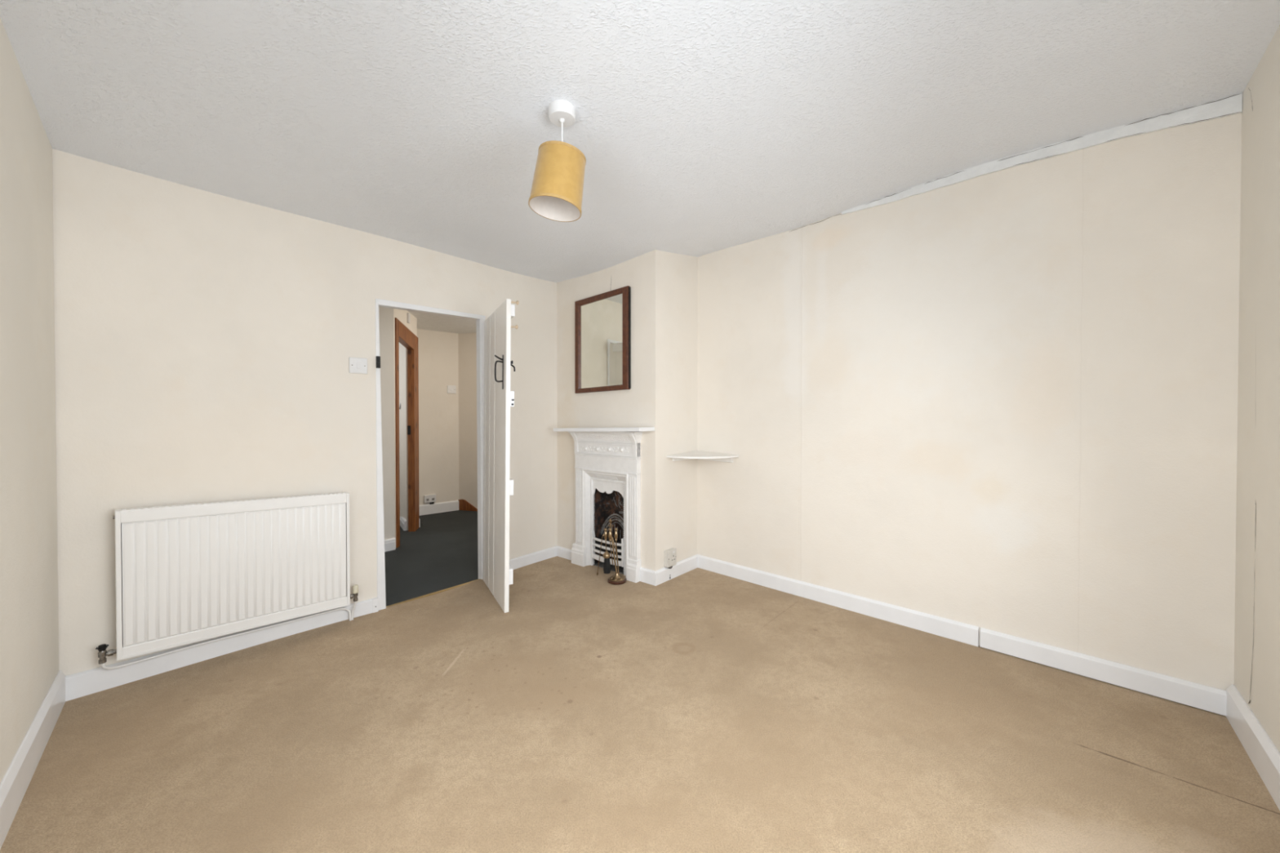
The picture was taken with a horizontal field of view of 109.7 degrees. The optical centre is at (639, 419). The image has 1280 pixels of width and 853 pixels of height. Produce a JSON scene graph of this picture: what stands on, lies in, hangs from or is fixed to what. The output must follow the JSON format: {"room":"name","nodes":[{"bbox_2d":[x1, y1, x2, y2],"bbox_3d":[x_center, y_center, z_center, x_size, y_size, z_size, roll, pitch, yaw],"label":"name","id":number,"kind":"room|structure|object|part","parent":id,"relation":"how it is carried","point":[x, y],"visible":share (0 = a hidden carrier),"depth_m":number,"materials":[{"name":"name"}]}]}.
{"room":"living room","nodes":[
{"label":"living room","id":0,"kind":"room"},
{"bbox_2d":[0,17,58,783],"bbox_3d":[-1.116,-0.022,0.492,0.120,2.453,3.530,-1,1,-45],"label":"wall","id":1,"kind":"structure","parent":0,"point":[29,620],"depth_m":1.46,"materials":[{"name":"beige paint"}]},
{"bbox_2d":[0,670,65,849],"bbox_3d":[-1.108,1.094,0.593,0.016,0.160,3.405,-1,1,-45],"label":"baseboard","id":2,"kind":"structure","parent":1,"relation":"attached to","point":[14,785],"depth_m":1.41,"materials":[{"name":"white paint"}]},
{"bbox_2d":[52,148,557,675],"bbox_3d":[-1.512,0.021,2.756,0.045,2.320,2.720,1,1,41],"label":"wall","id":3,"kind":"structure","parent":0,"point":[205,341],"depth_m":2.16,"materials":[{"name":"beige paint"}]},
{"bbox_2d":[65,597,378,702],"bbox_3d":[-1.935,1.098,2.233,0.023,0.138,1.158,1,1,41],"label":"baseboard","id":4,"kind":"structure","parent":3,"relation":"attached to","point":[81,684],"depth_m":2.08,"materials":[{"name":"white paint"}]},
{"bbox_2d":[95,492,358,669],"bbox_3d":[-1.912,0.765,2.194,0.100,0.785,0.948,1,1,41],"label":"radiator","id":5,"kind":"object","parent":3,"relation":"attached to","point":[186,573],"visible":0.97,"depth_m":2.10,"materials":[{"name":"metal"}]},
{"bbox_3d":[-2.200,0.935,1.844,0.035,0.024,0.037,0,1,0],"label":"star handle","id":6,"kind":"part","parent":5,"relation":"part of","materials":[{"name":"black metal"}]},
{"bbox_2d":[115,492,349,511],"bbox_3d":[-1.900,0.395,2.183,0.061,0.046,0.840,1,1,41],"label":"grille","id":7,"kind":"object","parent":5,"relation":"attached to","point":[237,505],"depth_m":2.15,"materials":[{"name":"metal"}]},
{"bbox_3d":[-1.898,0.707,2.185,0.066,0.638,0.840,1,1,41],"label":"panel","id":8,"kind":"part","parent":5,"relation":"part of","materials":[{"name":"metal"}]},
{"bbox_3d":[-1.878,0.702,2.168,0.008,0.552,0.806,1,1,41],"label":"fluted panel","id":9,"kind":"part","parent":5,"relation":"part of","materials":[{"name":"metal"}]},
{"bbox_2d":[348,356,367,373],"bbox_3d":[-1.617,-0.309,2.587,0.015,0.090,0.092,1,1,41],"label":"light switch","id":10,"kind":"object","parent":3,"relation":"attached to","point":[357,365],"visible":1,"depth_m":2.58,"materials":[{"name":"white plastic"}]},
{"bbox_2d":[375,298,485,610],"bbox_3d":[-1.337,0.225,2.939,0.080,1.909,0.708,1,1,41],"label":"trim","id":11,"kind":"structure","parent":3,"relation":"attached to","point":[480,319],"depth_m":2.83,"materials":[{"name":"white paint"}]},
{"bbox_2d":[386,578,479,607],"bbox_3d":[-1.341,1.143,2.959,0.022,0.013,0.632,1,1,41],"label":"trim","id":12,"kind":"structure","parent":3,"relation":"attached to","point":[451,588],"depth_m":2.93,"materials":[{"name":"gold metal"}]},
{"bbox_2d":[482,298,519,613],"bbox_3d":[-0.931,0.215,2.885,0.129,1.833,0.669,0,1,-32],"label":"door","id":13,"kind":"structure","parent":3,"relation":"in","point":[498,574],"depth_m":2.77,"materials":[{"name":"paint"}]},
{"bbox_3d":[-0.809,-0.279,2.658,0.006,0.203,0.019,0,1,-30],"label":"latch plate","id":14,"kind":"part","parent":13,"relation":"part of","materials":[{"name":"black metal"}]},
{"bbox_3d":[-0.773,-0.330,2.679,0.036,0.103,0.160,0,1,-37],"label":"latch lever","id":15,"kind":"part","parent":13,"relation":"part of","materials":[{"name":"black metal"}]},
{"bbox_2d":[509,546,558,569],"bbox_3d":[-0.879,1.095,3.443,0.018,0.118,0.634,1,1,41],"label":"baseboard","id":16,"kind":"structure","parent":3,"relation":"attached to","point":[525,560],"depth_m":3.49,"materials":[{"name":"white paint"}]},
{"bbox_2d":[378,306,395,539],"bbox_3d":[-2.801,0.046,3.238,0.100,2.260,1.900,1,1,41],"label":"wall","id":17,"kind":"structure","parent":0,"point":[385,314],"depth_m":3.88,"materials":[{"name":"paint"}]},
{"bbox_2d":[384,537,395,551],"bbox_3d":[-2.755,1.093,3.207,0.026,0.108,1.898,1,1,41],"label":"baseboard","id":18,"kind":"structure","parent":17,"relation":"attached to","point":[389,544],"depth_m":3.88,"materials":[{"name":"white paint"}]},
{"bbox_2d":[399,342,404,518],"bbox_3d":[-2.610,0.028,4.927,0.100,2.260,0.804,-1,1,-42],"label":"wall","id":19,"kind":"structure","parent":0,"point":[401,346],"depth_m":4.74,"materials":[{"name":"paint"}]},
{"bbox_2d":[393,308,417,538],"bbox_3d":[-2.245,0.035,4.285,0.050,2.260,0.761,0,1,-13],"label":"wall","id":20,"kind":"structure","parent":0,"point":[402,315],"depth_m":4.02,"materials":[{"name":"paint"}]},
{"bbox_2d":[395,317,419,547],"bbox_3d":[-2.243,0.135,4.304,0.062,2.060,0.735,0,1,-13],"label":"trim","id":21,"kind":"structure","parent":20,"relation":"attached to","point":[403,335],"depth_m":4.50,"materials":[{"name":"orange wood"}]},
{"bbox_2d":[407,312,410,323],"bbox_3d":[-2.220,-0.973,4.324,0.020,0.095,0.045,0,1,-13],"label":"sensor","id":22,"kind":"object","parent":20,"relation":"attached to","point":[408,313],"visible":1,"depth_m":4.31,"materials":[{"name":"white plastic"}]},
{"bbox_2d":[403,346,408,530],"bbox_3d":[-2.809,0.025,5.223,0.050,2.260,1.626,0,1,-35],"label":"door","id":23,"kind":"structure","parent":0,"point":[405,350],"depth_m":4.57,"materials":[{"name":"paint"}]},
{"bbox_2d":[400,516,406,530],"bbox_3d":[-2.775,1.074,5.119,0.028,0.105,1.400,0,1,-35],"label":"baseboard","id":24,"kind":"structure","parent":23,"relation":"attached to","point":[402,521],"depth_m":4.60,"materials":[{"name":"white paint"}]},
{"bbox_2d":[417,328,458,505],"bbox_3d":[-2.630,0.025,5.242,0.988,2.260,0.100,-1,1,-42],"label":"wall","id":25,"kind":"structure","parent":0,"point":[438,351],"depth_m":5.38,"materials":[{"name":"paint"}]},
{"bbox_2d":[423,493,435,504],"bbox_3d":[-2.473,0.944,5.305,0.129,0.111,0.030,-1,1,-42],"label":"wall socket","id":26,"kind":"object","parent":25,"relation":"attached to","point":[431,499],"visible":1,"depth_m":5.30,"materials":[{"name":"white plastic"}]},
{"bbox_2d":[418,500,458,515],"bbox_3d":[-2.480,1.060,5.309,0.685,0.128,0.016,-1,1,-42],"label":"baseboard","id":27,"kind":"structure","parent":25,"relation":"attached to","point":[436,508],"depth_m":5.37,"materials":[{"name":"white paint"}]},
{"bbox_2d":[447,385,456,393],"bbox_3d":[-2.285,-0.364,5.469,0.103,0.097,0.015,-1,1,-42],"label":"light switch","id":28,"kind":"object","parent":25,"relation":"attached to","point":[451,388],"visible":1,"depth_m":5.47,"materials":[{"name":"white plastic"}]},
{"bbox_2d":[407,310,475,333],"bbox_3d":[-2.056,-1.059,3.444,4.512,0.055,5.691,0,1,0],"label":"ceiling","id":29,"kind":"structure","parent":0,"point":[425,321],"depth_m":4.92,"materials":[{"name":"paint"}]},
{"bbox_2d":[457,332,477,508],"bbox_3d":[-1.651,0.023,5.426,1.171,2.260,0.100,0,1,16],"label":"wall","id":30,"kind":"structure","parent":0,"point":[468,454],"depth_m":5.50,"materials":[{"name":"paint"}]},
{"bbox_2d":[457,499,477,511],"bbox_3d":[-2.085,1.052,5.498,0.300,0.142,0.014,0,1,16],"label":"trim","id":31,"kind":"structure","parent":30,"relation":"attached to","point":[464,504],"depth_m":5.50,"materials":[{"name":"orange wood"}]},
{"bbox_2d":[556,249,655,570],"bbox_3d":[-0.263,0.002,3.400,1.031,2.345,0.101,0,1,39],"label":"wall","id":32,"kind":"structure","parent":0,"point":[635,406],"depth_m":3.25,"materials":[{"name":"beige paint"}]},
{"bbox_2d":[556,546,571,559],"bbox_3d":[-0.585,1.088,3.600,0.217,0.108,0.018,0,1,39],"label":"baseboard","id":33,"kind":"structure","parent":32,"relation":"attached to","point":[564,553],"depth_m":3.60,"materials":[{"name":"white paint"}]},
{"bbox_2d":[574,285,631,393],"bbox_3d":[-0.287,-0.569,3.330,0.553,0.736,0.026,0,1,39],"label":"wall mirror","id":34,"kind":"object","parent":32,"relation":"attached to","point":[602,322],"visible":1,"depth_m":3.31,"materials":[{"name":"brown wood"}]},
{"bbox_2d":[580,293,622,388],"bbox_3d":[-0.288,-0.567,3.340,0.444,0.669,0.008,0,1,39],"label":"mirror glass","id":35,"kind":"object","parent":34,"relation":"attached to","point":[601,314],"depth_m":3.33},
{"bbox_2d":[640,567,657,586],"bbox_3d":[0.057,1.086,3.073,0.144,0.124,0.018,0,1,39],"label":"baseboard","id":36,"kind":"structure","parent":32,"relation":"attached to","point":[646,575],"depth_m":3.06,"materials":[{"name":"white paint"}]},
{"bbox_2d":[0,510,1279,852],"bbox_3d":[-1.675,1.168,3.128,8.164,0.102,7.262,1,1,41],"label":"floor","id":37,"kind":"structure","parent":0,"point":[698,710],"depth_m":1.58,"materials":[{"name":"beige carpet"}]},
{"bbox_2d":[596,533,604,575],"bbox_3d":[-0.279,0.951,3.159,0.012,0.317,0.108,0,1,-30],"label":"poker","id":38,"kind":"object","parent":37,"relation":"on","point":[603,534],"visible":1,"depth_m":3.16,"materials":[{"name":"gold metal"}]},
{"bbox_2d":[553,426,654,582],"bbox_3d":[-0.205,0.592,3.353,0.864,1.086,0.410,0,1,39],"label":"fireplace","id":39,"kind":"object","parent":37,"relation":"on","point":[607,460],"visible":0.95,"depth_m":3.32,"materials":[{"name":"white paint"}]},
{"bbox_2d":[553,426,654,431],"bbox_3d":[-0.284,0.073,3.251,0.864,0.046,0.160,0,1,39],"label":"mantel shelf","id":40,"kind":"object","parent":39,"relation":"attached to","point":[635,428],"depth_m":3.11,"materials":[{"name":"white paint"}]},
{"bbox_3d":[-0.240,0.749,3.312,0.457,0.752,0.080,0,1,39],"label":"frame","id":41,"kind":"part","parent":39,"relation":"part of","materials":[{"name":"paint"}]},
{"bbox_3d":[-0.269,0.122,3.287,0.670,0.077,0.085,0,1,39],"label":"cornice","id":42,"kind":"part","parent":39,"relation":"part of","materials":[{"name":"paint"}]},
{"bbox_2d":[593,480,623,497],"bbox_3d":[-0.231,0.519,3.336,0.320,0.120,0.012,0,1,39],"label":"hood","id":43,"kind":"object","parent":39,"relation":"attached to","point":[615,487],"depth_m":3.34,"materials":[{"name":"paint"}]},
{"bbox_2d":[608,518,626,585],"bbox_3d":[-0.158,0.904,3.098,0.126,0.427,0.126,0,1,0],"label":"stand","id":44,"kind":"object","parent":37,"relation":"on","point":[616,580],"visible":0.99,"depth_m":3.10,"materials":[{"name":"gold metal"}]},
{"bbox_2d":[603,528,610,573],"bbox_3d":[-0.230,0.908,3.124,0.054,0.318,0.054,0,1,0],"label":"brush","id":45,"kind":"object","parent":44,"relation":"hanging from","point":[606,566],"visible":1,"depth_m":3.11,"materials":[{"name":"gold metal"}]},
{"bbox_3d":[-0.236,0.793,3.108,0.025,0.088,0.025,0,1,0],"label":"handle","id":46,"kind":"part","parent":45,"relation":"part of","materials":[{"name":"gold metal"}]},
{"bbox_2d":[608,528,613,564],"bbox_3d":[-0.199,0.871,3.084,0.034,0.255,0.025,0,1,0],"label":"shovel","id":47,"kind":"object","parent":44,"relation":"hanging from","point":[610,534],"visible":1,"depth_m":3.08,"materials":[{"name":"gold metal"}]},
{"bbox_3d":[-0.204,0.788,3.083,0.025,0.090,0.025,0,1,0],"label":"handle","id":48,"kind":"part","parent":47,"relation":"part of","materials":[{"name":"gold metal"}]},
{"bbox_3d":[-0.195,0.913,3.088,0.026,0.171,0.006,0,1,-20],"label":"rod","id":49,"kind":"part","parent":47,"relation":"part of","materials":[{"name":"gold metal"}]},
{"bbox_2d":[613,528,618,564],"bbox_3d":[-0.162,0.901,3.127,0.025,0.303,0.051,0,1,18],"label":"tongs","id":50,"kind":"object","parent":44,"relation":"hanging from","point":[615,535],"visible":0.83,"depth_m":3.11,"materials":[{"name":"gold metal"}]},
{"bbox_3d":[-0.166,0.793,3.114,0.025,0.088,0.025,0,1,0],"label":"handle","id":51,"kind":"part","parent":50,"relation":"part of","materials":[{"name":"gold metal"}]},
{"bbox_2d":[0,0,1279,282],"bbox_3d":[0.137,-1.210,1.818,3.745,0.293,3.500,1,1,41],"label":"ceiling","id":52,"kind":"structure","parent":0,"point":[700,127],"depth_m":1.63,"materials":[{"name":"paint"}]},
{"bbox_2d":[528,99,586,222],"bbox_3d":[-0.305,-0.958,1.663,0.209,0.390,0.194,0,1,0],"label":"pendant light","id":53,"kind":"object","parent":52,"relation":"hanging from","point":[557,184],"visible":1,"depth_m":1.61,"materials":[{"name":"yellow fabric"}]},
{"bbox_3d":[-0.305,-0.876,1.664,0.206,0.223,0.191,0,1,0],"label":"lamp shade","id":54,"kind":"part","parent":53,"relation":"part of","materials":[{"name":"yellow fabric"}]},
{"bbox_2d":[655,249,697,570],"bbox_3d":[0.248,-0.039,3.261,0.090,2.430,0.530,1,1,42],"label":"wall","id":55,"kind":"structure","parent":0,"point":[676,274],"depth_m":3.19,"materials":[{"name":"paint"}]},
{"bbox_2d":[664,547,676,568],"bbox_3d":[0.212,0.970,3.137,0.038,0.130,0.100,1,1,42],"label":"wall socket","id":56,"kind":"object","parent":55,"relation":"attached to","point":[670,555],"visible":1,"depth_m":3.12,"materials":[{"name":"grey plastic"}]},
{"bbox_2d":[653,554,697,586],"bbox_3d":[0.269,1.084,3.216,0.019,0.124,0.510,1,1,42],"label":"baseboard","id":57,"kind":"structure","parent":55,"relation":"attached to","point":[664,575],"depth_m":3.20,"materials":[{"name":"white paint"}]},
{"bbox_2d":[697,113,1241,690],"bbox_3d":[1.413,-0.052,2.567,2.630,2.470,0.122,1,1,43],"label":"wall","id":58,"kind":"structure","parent":0,"point":[1005,401],"depth_m":2.16,"materials":[{"name":"paint"}]},
{"bbox_2d":[666,450,738,462],"bbox_3d":[0.436,0.271,3.144,0.360,0.068,0.375,1,1,43],"label":"corner shelf","id":59,"kind":"object","parent":58,"relation":"attached to","point":[700,455],"visible":1,"depth_m":3.16,"materials":[{"name":"paint"}]},
{"bbox_2d":[697,554,1226,715],"bbox_3d":[1.335,1.091,2.556,2.488,0.124,0.022,1,1,43],"label":"baseboard","id":60,"kind":"structure","parent":58,"relation":"attached to","point":[1203,697],"depth_m":2.16,"materials":[{"name":"white paint"}]},
{"bbox_2d":[841,92,1242,214],"bbox_3d":[1.725,-1.211,2.177,1.442,0.113,0.018,1,1,43],"label":"trim","id":61,"kind":"structure","parent":58,"relation":"attached to","point":[1230,105],"depth_m":1.97,"materials":[{"name":"paint"}]},
{"bbox_2d":[1233,25,1279,752],"bbox_3d":[1.198,-0.027,0.446,0.141,2.464,3.320,1,1,43],"label":"wall","id":62,"kind":"structure","parent":0,"point":[1257,565],"depth_m":1.51,"materials":[{"name":"beige paint"}]},
{"bbox_2d":[1226,684,1279,810],"bbox_3d":[1.173,1.095,0.547,0.020,0.158,3.158,1,1,43],"label":"baseboard","id":63,"kind":"structure","parent":62,"relation":"attached to","point":[1264,756],"depth_m":1.48,"materials":[{"name":"white paint"}]}
]}

